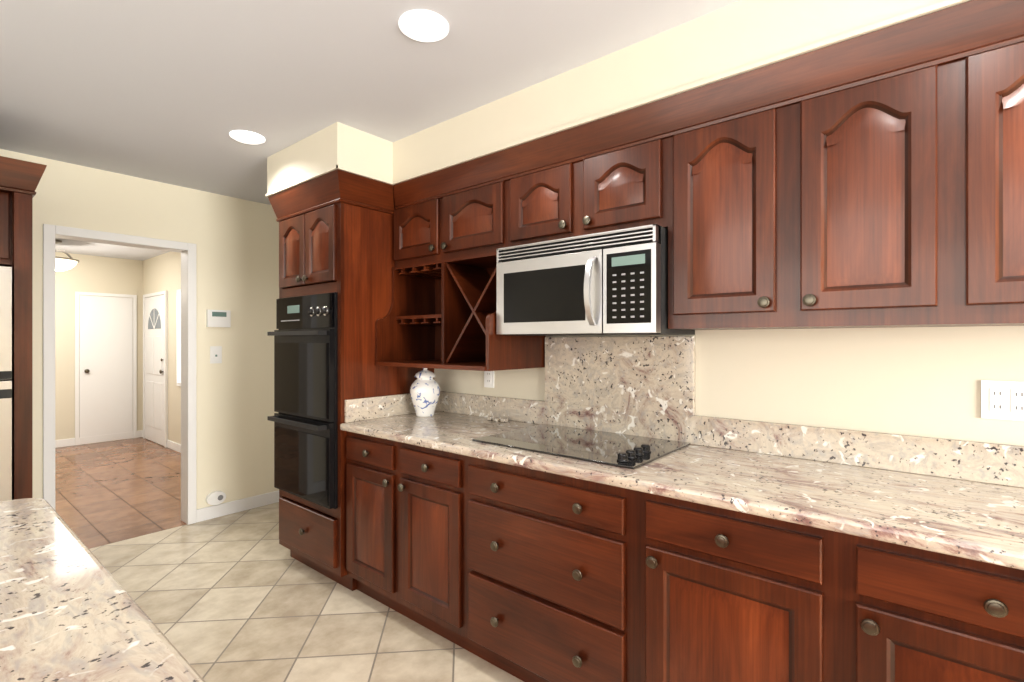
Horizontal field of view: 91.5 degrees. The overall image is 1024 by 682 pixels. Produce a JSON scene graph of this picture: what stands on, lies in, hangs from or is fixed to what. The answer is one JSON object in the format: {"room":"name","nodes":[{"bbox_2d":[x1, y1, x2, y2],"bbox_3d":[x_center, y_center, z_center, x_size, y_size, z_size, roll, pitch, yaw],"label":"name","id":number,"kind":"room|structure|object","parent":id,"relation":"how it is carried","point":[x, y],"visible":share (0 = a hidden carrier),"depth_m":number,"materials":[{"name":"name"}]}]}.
{"room":"kitchen","nodes":[
{"label":"kitchen","id":0,"kind":"room"},
{"bbox_2d":[55,252,142,439],"bbox_3d":[-6.415,0.110,5.534,0.120,2.460,3.820,0,0,40],"label":"wall","id":1,"kind":"structure","parent":0,"point":[94,274],"depth_m":6.41,"materials":[{"name":"beige paint"}]},
{"bbox_2d":[55,430,142,447],"bbox_3d":[-6.325,1.292,5.538,0.013,0.095,3.700,0,0,39],"label":"baseboard","id":2,"kind":"structure","parent":1,"relation":"attached to","point":[126,435],"depth_m":6.58,"materials":[{"name":"white paint"}]},
{"bbox_2d":[75,291,136,444],"bbox_3d":[-5.388,0.352,6.644,0.051,1.975,0.650,0,0,40],"label":"door","id":3,"kind":"structure","parent":1,"relation":"attached to","point":[105,365],"depth_m":6.64,"materials":[{"name":"white paint"}]},
{"bbox_2d":[0,149,278,508],"bbox_3d":[-3.726,0.110,2.099,0.120,2.460,5.700,0,0,40],"label":"wall","id":4,"kind":"structure","parent":0,"point":[235,240],"depth_m":3.78,"materials":[{"name":"beige paint"}]},
{"bbox_2d":[43,224,195,524],"bbox_3d":[-2.647,0.312,3.407,0.152,2.055,0.830,0,0,40],"label":"door frame","id":5,"kind":"structure","parent":4,"relation":"attached to","point":[51,233],"depth_m":3.49,"materials":[{"name":"white paint"}]},
{"bbox_2d":[206,491,225,504],"bbox_3d":[-2.239,1.188,3.777,0.037,0.100,0.132,0,0,40],"label":"detector","id":6,"kind":"object","parent":4,"relation":"attached to","point":[215,497],"visible":0.96,"depth_m":3.77,"materials":[{"name":"white plastic"}]},
{"bbox_2d":[210,346,221,363],"bbox_3d":[-2.246,0.105,3.789,0.012,0.130,0.080,0,0,40],"label":"switch plate","id":7,"kind":"object","parent":4,"relation":"attached to","point":[215,354],"visible":1,"depth_m":3.79,"materials":[{"name":"white plastic"}]},
{"bbox_2d":[206,310,230,326],"bbox_3d":[-2.230,-0.170,3.795,0.028,0.130,0.160,0,0,40],"label":"thermostat","id":8,"kind":"object","parent":4,"relation":"attached to","point":[218,318],"visible":1,"depth_m":3.78,"materials":[{"name":"white plastic"}]},
{"bbox_2d":[196,490,278,521],"bbox_3d":[-2.097,1.292,3.970,0.013,0.095,0.740,0,0,39],"label":"baseboard","id":9,"kind":"structure","parent":4,"relation":"attached to","point":[222,509],"depth_m":3.90,"materials":[{"name":"white paint"}]},
{"bbox_2d":[55,437,523,681],"bbox_3d":[-2.572,1.370,1.226,11.530,0.060,5.820,0,0,40],"label":"floor","id":10,"kind":"structure","parent":0,"point":[243,596],"depth_m":2.67,"materials":[{"name":"beige tile"}]},
{"bbox_2d":[0,266,11,501],"bbox_3d":[-2.949,0.484,2.288,0.778,1.688,0.870,0,0,40],"label":"fridge","id":11,"kind":"object","parent":10,"relation":"on","point":[5,383],"visible":0.58,"depth_m":2.40,"materials":[{"name":"silver metal"}]},
{"bbox_2d":[0,156,46,499],"bbox_3d":[-2.975,0.231,2.310,0.765,2.219,1.114,0,0,40],"label":"tall cabinet","id":12,"kind":"object","parent":10,"relation":"on","point":[19,181],"visible":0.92,"depth_m":2.46,"materials":[{"name":"brown wood"}]},
{"bbox_2d":[268,169,433,590],"bbox_3d":[-0.970,0.231,3.068,0.774,2.219,0.696,0,0,40],"label":"tall cabinet","id":13,"kind":"object","parent":10,"relation":"on","point":[336,230],"visible":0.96,"depth_m":2.74,"materials":[{"name":"brown wood"}]},
{"bbox_2d":[267,292,337,508],"bbox_3d":[-1.005,0.314,3.026,0.624,1.139,0.688,0,0,40],"label":"wall oven","id":14,"kind":"object","parent":13,"relation":"in","point":[305,417],"visible":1,"depth_m":2.75,"materials":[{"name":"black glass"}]},
{"bbox_2d":[346,431,457,644],"bbox_3d":[-0.343,0.905,2.592,0.889,0.870,0.632,0,0,40],"label":"base cabinet","id":15,"kind":"object","parent":10,"relation":"on","point":[402,498],"depth_m":2.31,"materials":[{"name":"brown wood"}]},
{"bbox_2d":[458,454,625,681],"bbox_3d":[0.293,0.905,2.067,0.761,0.870,0.632,0,0,40],"label":"base cabinet","id":16,"kind":"object","parent":10,"relation":"on","point":[526,574],"depth_m":1.81,"materials":[{"name":"brown wood"}]},
{"bbox_2d":[626,489,829,681],"bbox_3d":[0.798,0.905,1.651,0.546,0.870,0.632,0,0,40],"label":"base cabinet","id":17,"kind":"object","parent":10,"relation":"on","point":[714,594],"depth_m":1.41,"materials":[{"name":"brown wood"}]},
{"bbox_2d":[340,411,1023,569],"bbox_3d":[0.725,0.449,1.695,3.678,0.038,0.658,0,0,40],"label":"countertop","id":18,"kind":"structure","parent":17,"relation":"on","point":[978,521],"depth_m":1.47,"materials":[{"name":"beige stone"}]},
{"bbox_2d":[410,368,439,416],"bbox_3d":[-0.501,0.285,2.875,0.172,0.289,0.172,0,0,40],"label":"ginger jar","id":19,"kind":"object","parent":18,"relation":"on","point":[424,390],"visible":0.85,"depth_m":2.82,"materials":[{"name":"white ceramic"}]},
{"bbox_2d":[490,416,497,421],"bbox_3d":[-0.079,0.420,2.674,0.035,0.018,0.035,0,0,39],"label":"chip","id":20,"kind":"object","parent":18,"relation":"on","point":[496,419],"depth_m":2.67,"materials":[{"name":"beige stone"}]},
{"bbox_2d":[498,417,507,421],"bbox_3d":[-0.042,0.420,2.645,0.030,0.018,0.030,0,0,39],"label":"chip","id":21,"kind":"object","parent":18,"relation":"on","point":[499,419],"depth_m":2.64,"materials":[{"name":"beige stone"}]},
{"bbox_2d":[472,424,689,468],"bbox_3d":[0.285,0.411,2.106,0.750,0.036,0.523,0,0,40],"label":"cooktop","id":22,"kind":"object","parent":18,"relation":"in","point":[619,450],"visible":1,"depth_m":2.03,"materials":[{"name":"black ceramic"}]},
{"bbox_2d":[830,531,1023,681],"bbox_3d":[1.221,0.905,1.302,0.552,0.870,0.632,0,0,40],"label":"base cabinet","id":23,"kind":"object","parent":10,"relation":"on","point":[899,613],"depth_m":1.14,"materials":[{"name":"brown wood"}]},
{"bbox_3d":[-0.257,0.905,-0.580,4.060,0.870,1.678,0,0,39],"label":"cabinet","id":24,"kind":"object","parent":10,"relation":"on","visible":0},
{"bbox_2d":[0,498,204,681],"bbox_3d":[-0.270,0.449,-0.591,4.165,0.038,1.745,0,0,40],"label":"countertop","id":25,"kind":"structure","parent":24,"relation":"on","point":[71,610],"depth_m":0.78,"materials":[{"name":"stone"}]},
{"bbox_2d":[0,0,739,260],"bbox_3d":[-2.564,-1.160,1.142,11.650,0.080,5.940,0,0,40],"label":"ceiling","id":26,"kind":"structure","parent":0,"point":[174,92],"depth_m":2.06,"materials":[{"name":"white paint"}]},
{"bbox_2d":[55,239,78,272],"bbox_3d":[-5.087,-0.932,5.541,0.432,0.374,0.432,0,0,40],"label":"pendant light","id":27,"kind":"object","parent":26,"relation":"hanging from","point":[63,263],"visible":0.29,"depth_m":5.52,"materials":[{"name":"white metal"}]},
{"bbox_2d":[229,130,264,143],"bbox_3d":[-1.450,-1.114,2.737,0.175,0.010,0.167,0,0,6],"label":"recessed light","id":28,"kind":"object","parent":26,"relation":"in","point":[248,137],"depth_m":2.72,"materials":[{"name":"white paint"}]},
{"bbox_2d":[399,10,448,41],"bbox_3d":[-0.311,-1.114,1.775,0.171,0.010,0.167,0,0,-18],"label":"recessed light","id":29,"kind":"object","parent":26,"relation":"in","point":[424,26],"depth_m":1.76,"materials":[{"name":"white paint"}]},
{"bbox_2d":[265,0,970,196],"bbox_3d":[1.073,-1.000,1.379,6.097,0.239,0.707,0,0,40],"label":"ceiling bulkhead","id":30,"kind":"object","parent":26,"relation":"attached to","point":[736,38],"visible":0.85,"depth_m":1.94,"materials":[{"name":"beige paint"}]},
{"bbox_2d":[143,251,1023,445],"bbox_3d":[-0.713,0.110,3.387,11.650,2.460,0.120,0,0,40],"label":"wall","id":31,"kind":"structure","parent":0,"point":[920,381],"depth_m":1.77,"materials":[{"name":"beige paint"}]},
{"bbox_2d":[143,291,167,447],"bbox_3d":[-4.722,0.352,6.574,0.940,1.975,0.059,0,0,40],"label":"door","id":32,"kind":"structure","parent":31,"relation":"attached to","point":[155,367],"depth_m":6.53,"materials":[{"name":"white paint"}]},
{"bbox_2d":[167,440,180,452],"bbox_3d":[-3.189,1.292,5.343,3.180,0.095,0.013,0,0,39],"label":"baseboard","id":33,"kind":"structure","parent":31,"relation":"attached to","point":[172,445],"depth_m":6.12,"materials":[{"name":"white paint"}]},
{"bbox_2d":[176,289,180,385],"bbox_3d":[-3.935,-0.040,5.948,0.320,1.160,0.025,0,0,40],"label":"window","id":34,"kind":"structure","parent":31,"relation":"in","point":[178,337],"depth_m":5.98,"materials":[{"name":"white glass"}]},
{"bbox_2d":[393,151,500,266],"bbox_3d":[-0.256,-0.652,2.722,0.858,0.454,0.323,0,0,40],"label":"upper cabinet","id":35,"kind":"object","parent":31,"relation":"attached to","point":[454,211],"depth_m":2.56,"materials":[{"name":"brown wood"}]},
{"bbox_2d":[375,252,545,370],"bbox_3d":[-0.296,-0.144,2.674,0.855,0.558,0.442,0,0,40],"label":"shelf unit","id":36,"kind":"object","parent":35,"relation":"attached to","point":[441,314],"visible":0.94,"depth_m":2.66,"materials":[{"name":"brown wood"}]},
{"bbox_2d":[484,371,493,387],"bbox_3d":[-0.130,0.205,2.822,0.072,0.116,0.008,0,0,40],"label":"outlet","id":37,"kind":"object","parent":31,"relation":"attached to","point":[488,379],"visible":0.88,"depth_m":2.82,"materials":[{"name":"white plastic"}]},
{"bbox_2d":[501,97,668,247],"bbox_3d":[0.371,-0.652,2.204,0.769,0.454,0.323,0,0,40],"label":"upper cabinet","id":38,"kind":"object","parent":31,"relation":"attached to","point":[610,173],"depth_m":2.03,"materials":[{"name":"brown wood"}]},
{"bbox_2d":[496,224,694,335],"bbox_3d":[0.327,-0.222,2.150,0.756,0.392,0.459,0,0,40],"label":"microwave","id":39,"kind":"object","parent":38,"relation":"attached to","point":[614,282],"visible":1,"depth_m":1.96,"materials":[{"name":"silver metal"}]},
{"bbox_2d":[345,336,1023,487],"bbox_3d":[0.734,0.205,1.707,3.678,0.450,0.628,0,0,40],"label":"backsplash","id":40,"kind":"structure","parent":31,"relation":"attached to","point":[643,386],"depth_m":2.15,"materials":[{"name":"beige stone"}]},
{"bbox_2d":[666,61,780,329],"bbox_3d":[0.822,-0.462,1.833,0.398,0.834,0.323,0,0,40],"label":"upper cabinet","id":41,"kind":"object","parent":31,"relation":"attached to","point":[724,230],"depth_m":1.70,"materials":[{"name":"brown wood"}]},
{"bbox_2d":[781,9,944,328],"bbox_3d":[1.126,-0.462,1.582,0.391,0.834,0.323,0,0,40],"label":"upper cabinet","id":42,"kind":"object","parent":31,"relation":"attached to","point":[874,179],"depth_m":1.45,"materials":[{"name":"brown wood"}]},
{"bbox_2d":[945,0,1023,326],"bbox_3d":[1.430,-0.462,1.331,0.397,0.834,0.323,0,0,40],"label":"upper cabinet","id":43,"kind":"object","parent":31,"relation":"attached to","point":[984,39],"depth_m":1.29,"materials":[{"name":"brown wood"}]},
{"bbox_2d":[981,380,1023,420],"bbox_3d":[1.483,0.178,1.492,0.118,0.116,0.008,0,0,40],"label":"outlet","id":44,"kind":"object","parent":31,"relation":"attached to","point":[1002,400],"visible":1,"depth_m":1.50,"materials":[{"name":"white plastic"}]}
]}

